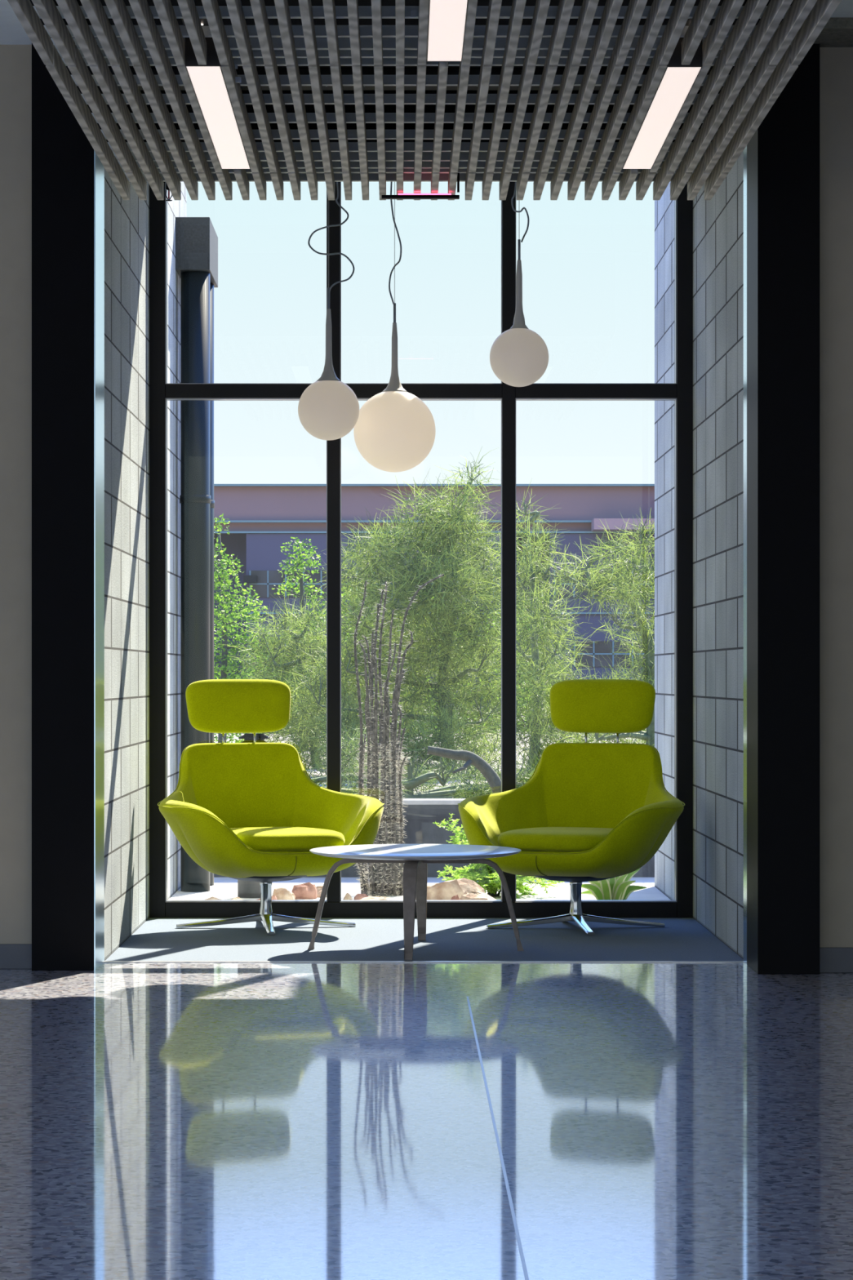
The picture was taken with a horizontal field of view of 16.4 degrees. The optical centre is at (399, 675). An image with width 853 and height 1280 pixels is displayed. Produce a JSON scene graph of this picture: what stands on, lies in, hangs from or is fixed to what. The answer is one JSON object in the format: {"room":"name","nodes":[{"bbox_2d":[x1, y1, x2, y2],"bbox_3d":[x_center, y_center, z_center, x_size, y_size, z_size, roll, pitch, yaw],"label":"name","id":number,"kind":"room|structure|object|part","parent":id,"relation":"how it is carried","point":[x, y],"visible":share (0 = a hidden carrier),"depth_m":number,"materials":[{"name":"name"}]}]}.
{"room":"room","nodes":[
{"label":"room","id":0,"kind":"room"},
{"bbox_2d":[0,44,31,943],"bbox_3d":[-5.125,-0.640,11.350,7.750,3.500,0.300,0,0,0],"label":"wall","id":1,"kind":"structure","parent":0,"point":[15,60],"depth_m":11.20,"materials":[{"name":"paint"}]},
{"bbox_2d":[0,943,31,968],"bbox_3d":[-5.192,1.062,11.194,7.615,0.095,0.012,0,0,0],"label":"baseboard","id":2,"kind":"structure","parent":1,"relation":"attached to","point":[12,956],"depth_m":11.19,"materials":[{"name":"grey"}]},
{"bbox_2d":[104,168,186,960],"bbox_3d":[-1.296,-1.040,13.705,0.300,4.900,4.450,0,0,0],"label":"wall","id":3,"kind":"structure","parent":0,"point":[126,222],"depth_m":12.64,"materials":[{"name":"tile"}]},
{"bbox_2d":[31,43,104,970],"bbox_3d":[-1.265,-0.640,11.315,0.240,3.500,0.350,0,0,0],"label":"column","id":4,"kind":"structure","parent":3,"relation":"attached to","point":[68,174],"depth_m":11.14,"materials":[{"name":"black metal"}]},
{"bbox_2d":[179,271,210,892],"bbox_3d":[-1.052,-0.482,15.260,0.160,3.185,0.160,0,0,0],"label":"downspout","id":5,"kind":"object","parent":3,"relation":"attached to","point":[194,497],"visible":0.66,"depth_m":15.19,"materials":[{"name":"black metal"}]},
{"bbox_2d":[175,217,217,287],"bbox_3d":[-1.058,-2.200,15.500,0.175,0.300,0.700,0,0,0],"label":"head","id":6,"kind":"object","parent":3,"relation":"attached to","point":[196,237],"visible":0.77,"depth_m":15.15},
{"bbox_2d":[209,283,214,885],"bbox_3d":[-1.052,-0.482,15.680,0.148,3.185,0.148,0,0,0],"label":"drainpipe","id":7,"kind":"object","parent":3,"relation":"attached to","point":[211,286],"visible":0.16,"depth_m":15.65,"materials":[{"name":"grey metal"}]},
{"bbox_2d":[29,0,815,142],"bbox_3d":[0.066,-2.090,8.290,2.224,0.440,5.580,0,0,0],"label":"ceiling","id":8,"kind":"structure","parent":0,"point":[269,108],"depth_m":11.05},
{"bbox_2d":[107,151,728,199],"bbox_3d":[0.066,-1.831,10.720,2.189,0.123,0.580,0,0,0],"label":"ceiling panel","id":9,"kind":"object","parent":8,"relation":"attached to","point":[713,180],"visible":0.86,"depth_m":10.70,"materials":[{"name":"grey wood"}]},
{"bbox_2d":[381,139,459,199],"bbox_3d":[0.078,-1.849,10.840,0.284,0.211,0.320,0,0,0],"label":"sign","id":10,"kind":"object","parent":9,"relation":"attached to","point":[401,196],"visible":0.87,"depth_m":10.80,"materials":[{"name":"black metal"}]},
{"bbox_2d":[398,193,451,195],"bbox_3d":[0.093,-1.759,10.815,0.195,0.005,0.022,0,0,0],"label":"lamp","id":11,"kind":"object","parent":10,"relation":"on","point":[398,193],"depth_m":10.80,"materials":[{"name":"red"}]},
{"bbox_2d":[109,69,732,89],"bbox_3d":[0.066,-1.974,9.800,2.064,0.052,0.100,0,0,0],"label":"cable tray","id":12,"kind":"object","parent":8,"relation":"hanging from","point":[239,72],"visible":0.29,"depth_m":9.75,"materials":[{"name":"black metal"}]},
{"bbox_2d":[45,37,798,172],"bbox_3d":[0.066,-1.831,9.501,2.189,0.123,1.802,0,0,0],"label":"ceiling panel","id":13,"kind":"object","parent":8,"relation":"attached to","point":[750,107],"visible":0.88,"depth_m":9.35,"materials":[{"name":"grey wood"}]},
{"bbox_2d":[181,18,250,168],"bbox_3d":[-0.570,-1.827,9.340,0.103,0.115,1.980,0,0,0],"label":"ceiling light","id":14,"kind":"object","parent":13,"relation":"attached to","point":[208,83],"visible":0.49,"depth_m":9.18,"materials":[{"name":"white plastic"}]},
{"bbox_2d":[186,66,249,168],"bbox_3d":[-0.570,-1.776,9.460,0.097,0.012,1.734,0,0,0],"label":"diffuser","id":15,"kind":"object","parent":14,"relation":"attached to","point":[208,83],"depth_m":9.34,"materials":[{"name":"white plastic"}]},
{"bbox_2d":[622,18,702,168],"bbox_3d":[0.830,-1.827,9.345,0.103,0.115,1.970,0,0,0],"label":"ceiling light","id":16,"kind":"object","parent":13,"relation":"attached to","point":[677,80],"visible":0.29,"depth_m":9.21,"materials":[{"name":"white plastic"}]},
{"bbox_2d":[622,66,701,168],"bbox_3d":[0.830,-1.776,9.465,0.097,0.012,1.724,0,0,0],"label":"diffuser","id":17,"kind":"object","parent":16,"relation":"attached to","point":[676,84],"depth_m":9.34,"materials":[{"name":"white plastic"}]},
{"bbox_2d":[100,0,743,25],"bbox_3d":[0.066,-2.030,9.070,1.964,0.140,0.160,0,0,0],"label":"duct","id":18,"kind":"object","parent":8,"relation":"attached to","point":[174,2],"visible":0.07,"depth_m":9.00,"materials":[{"name":"black metal"}]},
{"bbox_2d":[7,0,841,65],"bbox_3d":[0.066,-1.831,7.661,2.189,0.123,1.822,0,0,0],"label":"ceiling panel","id":19,"kind":"object","parent":8,"relation":"attached to","point":[815,17],"visible":0.98,"depth_m":8.22,"materials":[{"name":"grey wood"}]},
{"bbox_2d":[426,0,468,61],"bbox_3d":[0.130,-1.815,7.655,0.103,0.090,1.730,0,0,0],"label":"ceiling light","id":20,"kind":"object","parent":19,"relation":"attached to","point":[446,24],"visible":0.85,"depth_m":8.11,"materials":[{"name":"white plastic"}]},
{"bbox_2d":[0,917,852,1279],"bbox_3d":[-1.000,1.169,4.290,16.000,0.121,18.580,0,0,0],"label":"floor","id":21,"kind":"structure","parent":0,"point":[159,1121],"depth_m":7.58,"materials":[{"name":"stone"}]},
{"bbox_2d":[157,679,384,935],"bbox_3d":[-0.580,0.562,13.012,1.009,1.093,0.883,0,0,-22],"label":"lounge chair","id":22,"kind":"object","parent":21,"relation":"on","point":[254,811],"visible":0.89,"depth_m":13.25,"materials":[{"name":"fabric"}]},
{"bbox_3d":[-0.783,1.076,13.009,0.395,0.066,0.052,0,0,-6],"label":"arm","id":23,"kind":"part","parent":22,"relation":"part of","materials":[{"name":"silver metal"}]},
{"bbox_3d":[-0.793,0.286,13.339,0.011,0.106,0.018,0,0,-22],"label":"headrest post","id":24,"kind":"part","parent":22,"relation":"part of","materials":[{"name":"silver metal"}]},
{"bbox_3d":[-0.654,0.286,13.396,0.011,0.106,0.018,0,0,-22],"label":"headrest post","id":25,"kind":"part","parent":22,"relation":"part of","materials":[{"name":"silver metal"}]},
{"bbox_3d":[-0.587,0.885,13.030,0.430,0.038,0.430,0,0,-22],"label":"underside plate","id":26,"kind":"part","parent":22,"relation":"part of","materials":[{"name":"black plastic"}]},
{"bbox_3d":[-0.566,1.076,12.834,0.052,0.066,0.395,0,0,-6],"label":"arm","id":27,"kind":"part","parent":22,"relation":"part of","materials":[{"name":"silver metal"}]},
{"bbox_2d":[231,826,345,851],"bbox_3d":[-0.535,0.709,12.900,0.516,0.084,0.570,0,0,-22],"label":"seat cushion","id":28,"kind":"object","parent":22,"relation":"on","point":[256,838],"depth_m":12.65,"materials":[{"name":"fabric"}]},
{"bbox_3d":[-0.391,1.076,13.051,0.395,0.066,0.052,0,0,-6],"label":"arm","id":29,"kind":"part","parent":22,"relation":"part of","materials":[{"name":"silver metal"}]},
{"bbox_2d":[307,844,524,959],"bbox_3d":[0.066,0.908,11.970,0.879,0.408,0.879,0,0,4],"label":"coffee table","id":30,"kind":"object","parent":21,"relation":"on","point":[415,857],"visible":1,"depth_m":11.92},
{"bbox_3d":[-0.168,0.925,11.986,0.410,0.374,0.054,0,0,4],"label":"leg","id":31,"kind":"part","parent":30,"relation":"part of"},
{"bbox_3d":[0.050,0.925,11.736,0.054,0.374,0.410,0,0,4],"label":"leg","id":32,"kind":"part","parent":30,"relation":"part of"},
{"bbox_3d":[0.082,0.925,12.204,0.054,0.374,0.410,0,0,4],"label":"leg","id":33,"kind":"part","parent":30,"relation":"part of","materials":[{"name":"brown wood"}]},
{"bbox_3d":[0.300,0.925,11.954,0.410,0.374,0.054,0,0,4],"label":"leg","id":34,"kind":"part","parent":30,"relation":"part of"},
{"bbox_2d":[103,960,744,962],"bbox_3d":[0.101,1.118,11.463,2.493,0.024,0.035,0,0,0],"label":"trim","id":35,"kind":"structure","parent":21,"relation":"on","point":[104,961],"depth_m":11.44,"materials":[{"name":"metal"}]},
{"bbox_2d":[466,996,528,1279],"bbox_3d":[0.235,1.110,4.234,0.010,0.001,12.000,0,0,0],"label":"trim","id":36,"kind":"structure","parent":21,"relation":"on","point":[519,1243],"depth_m":6.79,"materials":[{"name":"silver metal"}]},
{"bbox_2d":[457,679,684,935],"bbox_3d":[0.771,0.562,13.002,1.009,1.093,0.883,0,0,22],"label":"lounge chair","id":37,"kind":"object","parent":21,"relation":"on","point":[586,811],"visible":0.97,"depth_m":13.23,"materials":[{"name":"green fabric"}]},
{"bbox_3d":[0.582,1.076,12.999,0.395,0.066,0.052,0,0,-6],"label":"arm","id":38,"kind":"part","parent":37,"relation":"part of","materials":[{"name":"silver metal"}]},
{"bbox_2d":[497,826,613,851],"bbox_3d":[0.726,0.709,12.890,0.516,0.084,0.570,0,0,22],"label":"seat cushion","id":39,"kind":"object","parent":37,"relation":"on","point":[524,838],"depth_m":12.64,"materials":[{"name":"fabric"}]},
{"bbox_3d":[0.778,0.885,13.020,0.430,0.038,0.430,0,0,22],"label":"underside plate","id":40,"kind":"part","parent":37,"relation":"part of","materials":[{"name":"black plastic"}]},
{"bbox_3d":[0.799,1.076,12.824,0.052,0.066,0.395,0,0,-6],"label":"arm","id":41,"kind":"part","parent":37,"relation":"part of","materials":[{"name":"silver metal"}]},
{"bbox_3d":[0.845,0.286,13.386,0.011,0.106,0.018,0,0,22],"label":"headrest post","id":42,"kind":"part","parent":37,"relation":"part of","materials":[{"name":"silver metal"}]},
{"bbox_3d":[0.984,0.286,13.329,0.011,0.106,0.018,0,0,22],"label":"headrest post","id":43,"kind":"part","parent":37,"relation":"part of","materials":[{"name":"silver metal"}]},
{"bbox_3d":[0.974,1.076,13.041,0.395,0.066,0.052,0,0,-6],"label":"arm","id":44,"kind":"part","parent":37,"relation":"part of","materials":[{"name":"silver metal"}]},
{"bbox_2d":[0,0,852,44],"bbox_3d":[-1.000,-2.450,3.150,16.000,0.120,16.300,0,0,0],"label":"ceiling","id":45,"kind":"structure","parent":0,"point":[11,31],"depth_m":10.82,"materials":[{"name":"paint"}]},
{"bbox_2d":[654,151,743,959],"bbox_3d":[1.497,-1.040,13.540,0.300,4.900,4.120,0,0,0],"label":"wall","id":46,"kind":"structure","parent":0,"point":[718,221],"depth_m":12.73,"materials":[{"name":"tile"}]},
{"bbox_2d":[743,44,820,974],"bbox_3d":[1.450,-0.640,11.240,0.231,3.500,0.480,0,0,0],"label":"column","id":47,"kind":"structure","parent":46,"relation":"attached to","point":[782,158],"depth_m":11.00,"materials":[{"name":"black metal"}]},
{"bbox_2d":[820,47,852,947],"bbox_3d":[4.225,-0.640,11.210,5.550,3.500,0.300,0,0,0],"label":"wall","id":48,"kind":"structure","parent":0,"point":[836,63],"depth_m":11.06,"materials":[{"name":"paint"}]},
{"bbox_2d":[813,17,852,47],"bbox_3d":[4.225,-2.370,10.900,5.550,0.040,0.320,0,0,0],"label":"trim","id":49,"kind":"structure","parent":48,"relation":"attached to","point":[837,32],"depth_m":10.83,"materials":[{"name":"tile"}]},
{"bbox_2d":[820,947,852,973],"bbox_3d":[4.282,1.062,11.054,5.435,0.095,0.012,0,0,0],"label":"baseboard","id":50,"kind":"structure","parent":48,"relation":"attached to","point":[833,960],"depth_m":11.05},
{"bbox_3d":[0.101,-2.455,12.530,3.093,0.110,2.460,0,0,0],"label":"ceiling","id":51,"kind":"structure","parent":0,"visible":0},
{"bbox_2d":[164,182,172,201],"bbox_3d":[-0.950,-2.410,12.200,0.027,0.902,0.027,0,0,45],"label":"sprinkler head","id":52,"kind":"object","parent":51,"relation":"hanging from","point":[166,186],"visible":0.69,"depth_m":12.20},
{"bbox_2d":[297,182,359,440],"bbox_3d":[-0.294,-1.689,12.350,0.256,1.412,0.256,0,0,0],"label":"pendant lamp","id":53,"kind":"object","parent":51,"relation":"hanging from","point":[328,409],"visible":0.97,"depth_m":12.28,"materials":[{"name":"white glass"}]},
{"bbox_3d":[-0.294,-1.571,12.350,0.011,0.098,0.011,0,0,0],"label":"rod","id":54,"kind":"part","parent":53,"relation":"part of","materials":[{"name":"metal"}]},
{"bbox_3d":[-0.294,-1.106,12.350,0.256,0.245,0.256,0,0,0],"label":"globe","id":55,"kind":"part","parent":53,"relation":"part of","materials":[{"name":"white glass"}]},
{"bbox_3d":[-0.284,-1.985,12.350,0.195,0.783,0.046,0,0,0],"label":"cord","id":56,"kind":"part","parent":53,"relation":"part of","materials":[{"name":"black rubber"}]},
{"bbox_2d":[353,182,435,472],"bbox_3d":[-0.019,-1.632,12.620,0.350,1.526,0.350,0,0,0],"label":"pendant lamp","id":57,"kind":"object","parent":51,"relation":"hanging from","point":[394,430],"visible":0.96,"depth_m":12.51,"materials":[{"name":"white glass"}]},
{"bbox_3d":[-0.019,-1.543,12.620,0.011,0.092,0.011,0,0,0],"label":"rod","id":58,"kind":"part","parent":57,"relation":"part of","materials":[{"name":"silver metal"}]},
{"bbox_3d":[-0.019,-1.039,12.620,0.350,0.340,0.350,0,0,0],"label":"globe","id":59,"kind":"part","parent":57,"relation":"part of","materials":[{"name":"white glass"}]},
{"bbox_3d":[-0.017,-1.976,12.620,0.056,0.801,0.046,0,0,0],"label":"cord","id":60,"kind":"part","parent":57,"relation":"part of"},
{"bbox_2d":[489,182,548,386],"bbox_3d":[0.501,-1.801,12.350,0.247,1.188,0.247,0,0,0],"label":"pendant lamp","id":61,"kind":"object","parent":51,"relation":"hanging from","point":[519,356],"visible":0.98,"depth_m":12.28,"materials":[{"name":"white glass"}]},
{"bbox_3d":[0.501,-1.774,12.350,0.011,0.096,0.011,0,0,0],"label":"rod","id":62,"kind":"part","parent":61,"relation":"part of","materials":[{"name":"silver metal"}]},
{"bbox_3d":[0.501,-1.326,12.350,0.247,0.240,0.247,0,0,0],"label":"globe","id":63,"kind":"part","parent":61,"relation":"part of","materials":[{"name":"white glass"}]},
{"bbox_3d":[0.506,-2.092,12.351,0.075,0.569,0.046,0,0,0],"label":"cord","id":64,"kind":"part","parent":61,"relation":"part of","materials":[{"name":"black rubber"}]},
{"bbox_3d":[0.101,-2.935,13.660,2.493,1.110,0.200,0,0,0],"label":"wall","id":65,"kind":"structure","parent":0,"visible":0},
{"bbox_2d":[149,182,693,917],"bbox_3d":[0.101,-0.640,13.625,2.493,3.500,0.130,0,0,0],"label":"window","id":66,"kind":"structure","parent":65,"relation":"in","point":[681,392],"depth_m":13.56,"materials":[{"name":"metal"}]},
{"label":"outside","id":67,"kind":"structure","parent":0,"visible":0},
{"bbox_2d":[168,877,670,899],"bbox_3d":[0.500,1.260,15.345,9.000,0.300,3.170,0,0,0],"label":"ground","id":68,"kind":"structure","parent":67,"point":[224,888],"depth_m":15.26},
{"bbox_2d":[205,896,220,899],"bbox_3d":[-0.906,1.111,14.504,0.158,0.062,0.084,0,0,0],"label":"rock","id":69,"kind":"object","parent":68,"relation":"on","point":[211,897],"visible":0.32,"depth_m":14.49,"materials":[{"name":"beige stone"}]},
{"bbox_2d":[237,732,270,897],"bbox_3d":[-0.728,0.685,14.840,0.166,0.850,0.166,0,0,0],"label":"bollard light","id":70,"kind":"object","parent":68,"relation":"on","point":[246,889],"visible":0.19,"depth_m":14.77,"materials":[{"name":"black metal"}]},
{"bbox_3d":[-0.728,0.795,14.840,0.166,0.630,0.166,0,0,0],"label":"post","id":71,"kind":"part","parent":70,"relation":"part of","materials":[{"name":"grey metal"}]},
{"bbox_2d":[257,895,276,899],"bbox_3d":[-0.662,1.107,14.461,0.133,0.072,0.096,0,0,0],"label":"rock","id":72,"kind":"object","parent":68,"relation":"on","point":[273,897],"visible":0.12,"depth_m":14.43,"materials":[{"name":"stone"}]},
{"bbox_2d":[271,888,295,899],"bbox_3d":[-0.573,1.125,14.594,0.121,0.160,0.087,0,0,0],"label":"rock","id":73,"kind":"object","parent":68,"relation":"on","point":[280,893],"visible":0.46,"depth_m":14.58,"materials":[{"name":"beige stone"}]},
{"bbox_2d":[291,882,316,899],"bbox_3d":[-0.472,1.104,14.751,0.126,0.154,0.122,0,0,0],"label":"rock","id":74,"kind":"object","parent":68,"relation":"on","point":[308,891],"visible":0.5,"depth_m":14.71,"materials":[{"name":"pink stone"}]},
{"bbox_2d":[315,885,326,897],"bbox_3d":[-0.396,1.110,14.855,0.095,0.117,0.085,0,0,27],"label":"rock","id":75,"kind":"object","parent":68,"relation":"on","point":[319,888],"visible":0.21,"depth_m":14.84,"materials":[{"name":"beige stone"}]},
{"bbox_2d":[343,893,352,899],"bbox_3d":[-0.256,1.116,14.498,0.066,0.106,0.052,0,0,18],"label":"rock","id":76,"kind":"object","parent":68,"relation":"on","point":[347,896],"visible":0.33,"depth_m":14.48,"materials":[{"name":"beige stone"}]},
{"bbox_2d":[353,893,368,899],"bbox_3d":[-0.184,1.109,14.611,0.072,0.068,0.057,0,0,25],"label":"rock","id":77,"kind":"object","parent":68,"relation":"on","point":[358,896],"visible":0.37,"depth_m":14.60,"materials":[{"name":"stone"}]},
{"bbox_2d":[348,573,444,896],"bbox_3d":[-0.032,0.310,14.945,0.469,1.664,0.305,0,0,21],"label":"ocotillo","id":78,"kind":"object","parent":68,"relation":"on","point":[385,879],"visible":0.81,"depth_m":14.94,"materials":[{"name":"plant"}]},
{"bbox_2d":[213,798,654,877],"bbox_3d":[0.500,0.998,16.400,13.000,0.625,0.210,0,0,0],"label":"wall","id":79,"kind":"structure","parent":68,"relation":"on","point":[420,815],"depth_m":16.30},
{"bbox_2d":[415,877,484,899],"bbox_3d":[0.242,1.130,14.594,0.361,0.265,0.190,0,0,23],"label":"rock","id":80,"kind":"object","parent":68,"relation":"on","point":[446,890],"visible":0.41,"depth_m":14.54,"materials":[{"name":"beige stone"}]},
{"bbox_2d":[459,889,495,899],"bbox_3d":[0.381,1.110,14.299,0.188,0.147,0.135,0,0,0],"label":"rock","id":81,"kind":"object","parent":68,"relation":"on","point":[468,895],"visible":0.4,"depth_m":14.28,"materials":[{"name":"beige stone"}]},
{"bbox_2d":[432,813,564,898],"bbox_3d":[0.514,0.930,14.930,0.613,0.464,0.527,0,0,-20],"label":"feathery shrub","id":82,"kind":"object","parent":68,"relation":"on","point":[487,877],"visible":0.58,"depth_m":14.89,"materials":[{"name":"green plant"}]},
{"bbox_3d":[0.514,0.936,14.900,0.566,0.364,0.402,0,0,0],"label":"stem","id":83,"kind":"part","parent":82,"relation":"part of","materials":[{"name":"green plant"}]},
{"bbox_2d":[581,867,647,899],"bbox_3d":[1.032,1.031,14.450,0.366,0.192,0.233,0,0,0],"label":"agave","id":84,"kind":"object","parent":68,"relation":"on","point":[620,887],"visible":0.7,"depth_m":14.43,"materials":[{"name":"green plant"}]},
{"bbox_3d":[0.500,1.209,14.000,9.000,0.202,0.600,0,0,0],"label":"bed","id":85,"kind":"object","parent":68,"relation":"on","visible":0},
{"bbox_2d":[360,896,399,899],"bbox_3d":[-0.076,1.110,14.222,0.307,0.106,0.179,0,0,0],"label":"rock","id":86,"kind":"object","parent":85,"relation":"on","point":[368,897],"visible":0.22,"depth_m":14.18,"materials":[{"name":"beige stone"}]},
{"bbox_2d":[450,894,459,899],"bbox_3d":[0.252,1.098,14.150,0.109,0.107,0.061,0,0,0],"label":"rock","id":87,"kind":"object","parent":85,"relation":"on","point":[455,897],"visible":0.23,"depth_m":14.13,"materials":[{"name":"brown stone"}]},
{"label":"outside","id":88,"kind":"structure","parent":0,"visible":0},
{"bbox_2d":[213,704,646,792],"bbox_3d":[0.000,1.310,73.415,120.000,0.300,113.170,0,0,0],"label":"ground","id":89,"kind":"structure","parent":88,"point":[242,734],"depth_m":45.90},
{"bbox_2d":[213,512,273,742],"bbox_3d":[-2.339,-0.538,42.064,1.271,3.503,2.009,0,0,-7],"label":"broadleaf tree","id":90,"kind":"object","parent":89,"relation":"on","point":[224,655],"visible":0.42,"depth_m":41.87,"materials":[{"name":"green plant"}]},
{"bbox_2d":[221,578,355,769],"bbox_3d":[-1.321,0.269,37.144,2.255,2.968,1.879,0,0,37],"label":"tree","id":91,"kind":"object","parent":89,"relation":"on","point":[297,662],"visible":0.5,"depth_m":36.97,"materials":[{"name":"green plant"}]},
{"bbox_2d":[271,537,326,750],"bbox_3d":[-1.505,-0.493,45.914,0.923,3.308,1.316,0,0,14],"label":"broadleaf tree","id":92,"kind":"object","parent":89,"relation":"on","point":[299,560],"visible":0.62,"depth_m":45.80,"materials":[{"name":"green plant"}]},
{"bbox_2d":[240,582,551,746],"bbox_3d":[-0.004,-0.078,48.119,5.175,2.940,2.426,0,0,0],"label":"broadleaf tree","id":93,"kind":"object","parent":89,"relation":"on","point":[342,594],"visible":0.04,"depth_m":47.92,"materials":[{"name":"green plant"}]},
{"bbox_2d":[279,446,531,779],"bbox_3d":[0.052,-0.443,34.009,3.257,4.277,2.874,0,0,0],"label":"tree","id":94,"kind":"object","parent":89,"relation":"on","point":[443,691],"visible":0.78,"depth_m":33.65,"materials":[{"name":"green plant"}]},
{"bbox_2d":[305,712,541,798],"bbox_3d":[0.209,0.689,19.999,5.120,0.944,1.932,0,0,4],"label":"desert shrub","id":95,"kind":"object","parent":89,"relation":"on","point":[465,790],"visible":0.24,"depth_m":19.96,"materials":[{"name":"green plant"}]},
{"bbox_2d":[213,484,654,704],"bbox_3d":[0.000,-3.310,126.200,80.000,8.941,15.600,0,0,0],"label":"office building","id":96,"kind":"structure","parent":89,"relation":"on","point":[262,517],"depth_m":120.21,"materials":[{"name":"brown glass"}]},
{"bbox_2d":[244,688,645,733],"bbox_3d":[0.466,1.472,60.050,27.760,2.617,3.076,0,0,0],"label":"hedge","id":97,"kind":"object","parent":89,"relation":"on","point":[523,688],"visible":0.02,"depth_m":59.84,"materials":[{"name":"green plant"}]},
{"bbox_2d":[426,746,501,793],"bbox_3d":[0.446,0.811,18.423,0.545,0.744,0.254,0,0,0],"label":"limb","id":98,"kind":"object","parent":89,"relation":"on","point":[488,772],"visible":0.59,"depth_m":18.47,"materials":[{"name":"grey plant"}]},
{"bbox_2d":[476,478,602,782],"bbox_3d":[1.523,-0.265,29.949,1.536,3.541,2.230,0,0,0],"label":"tree","id":99,"kind":"object","parent":89,"relation":"on","point":[535,720],"visible":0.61,"depth_m":29.57,"materials":[{"name":"green plant"}]},
{"bbox_2d":[546,507,654,746],"bbox_3d":[1.929,-0.076,26.031,1.329,2.837,2.324,0,0,7],"label":"tree","id":100,"kind":"object","parent":89,"relation":"on","point":[617,591],"visible":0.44,"depth_m":25.91,"materials":[{"name":"green plant"}]}
]}

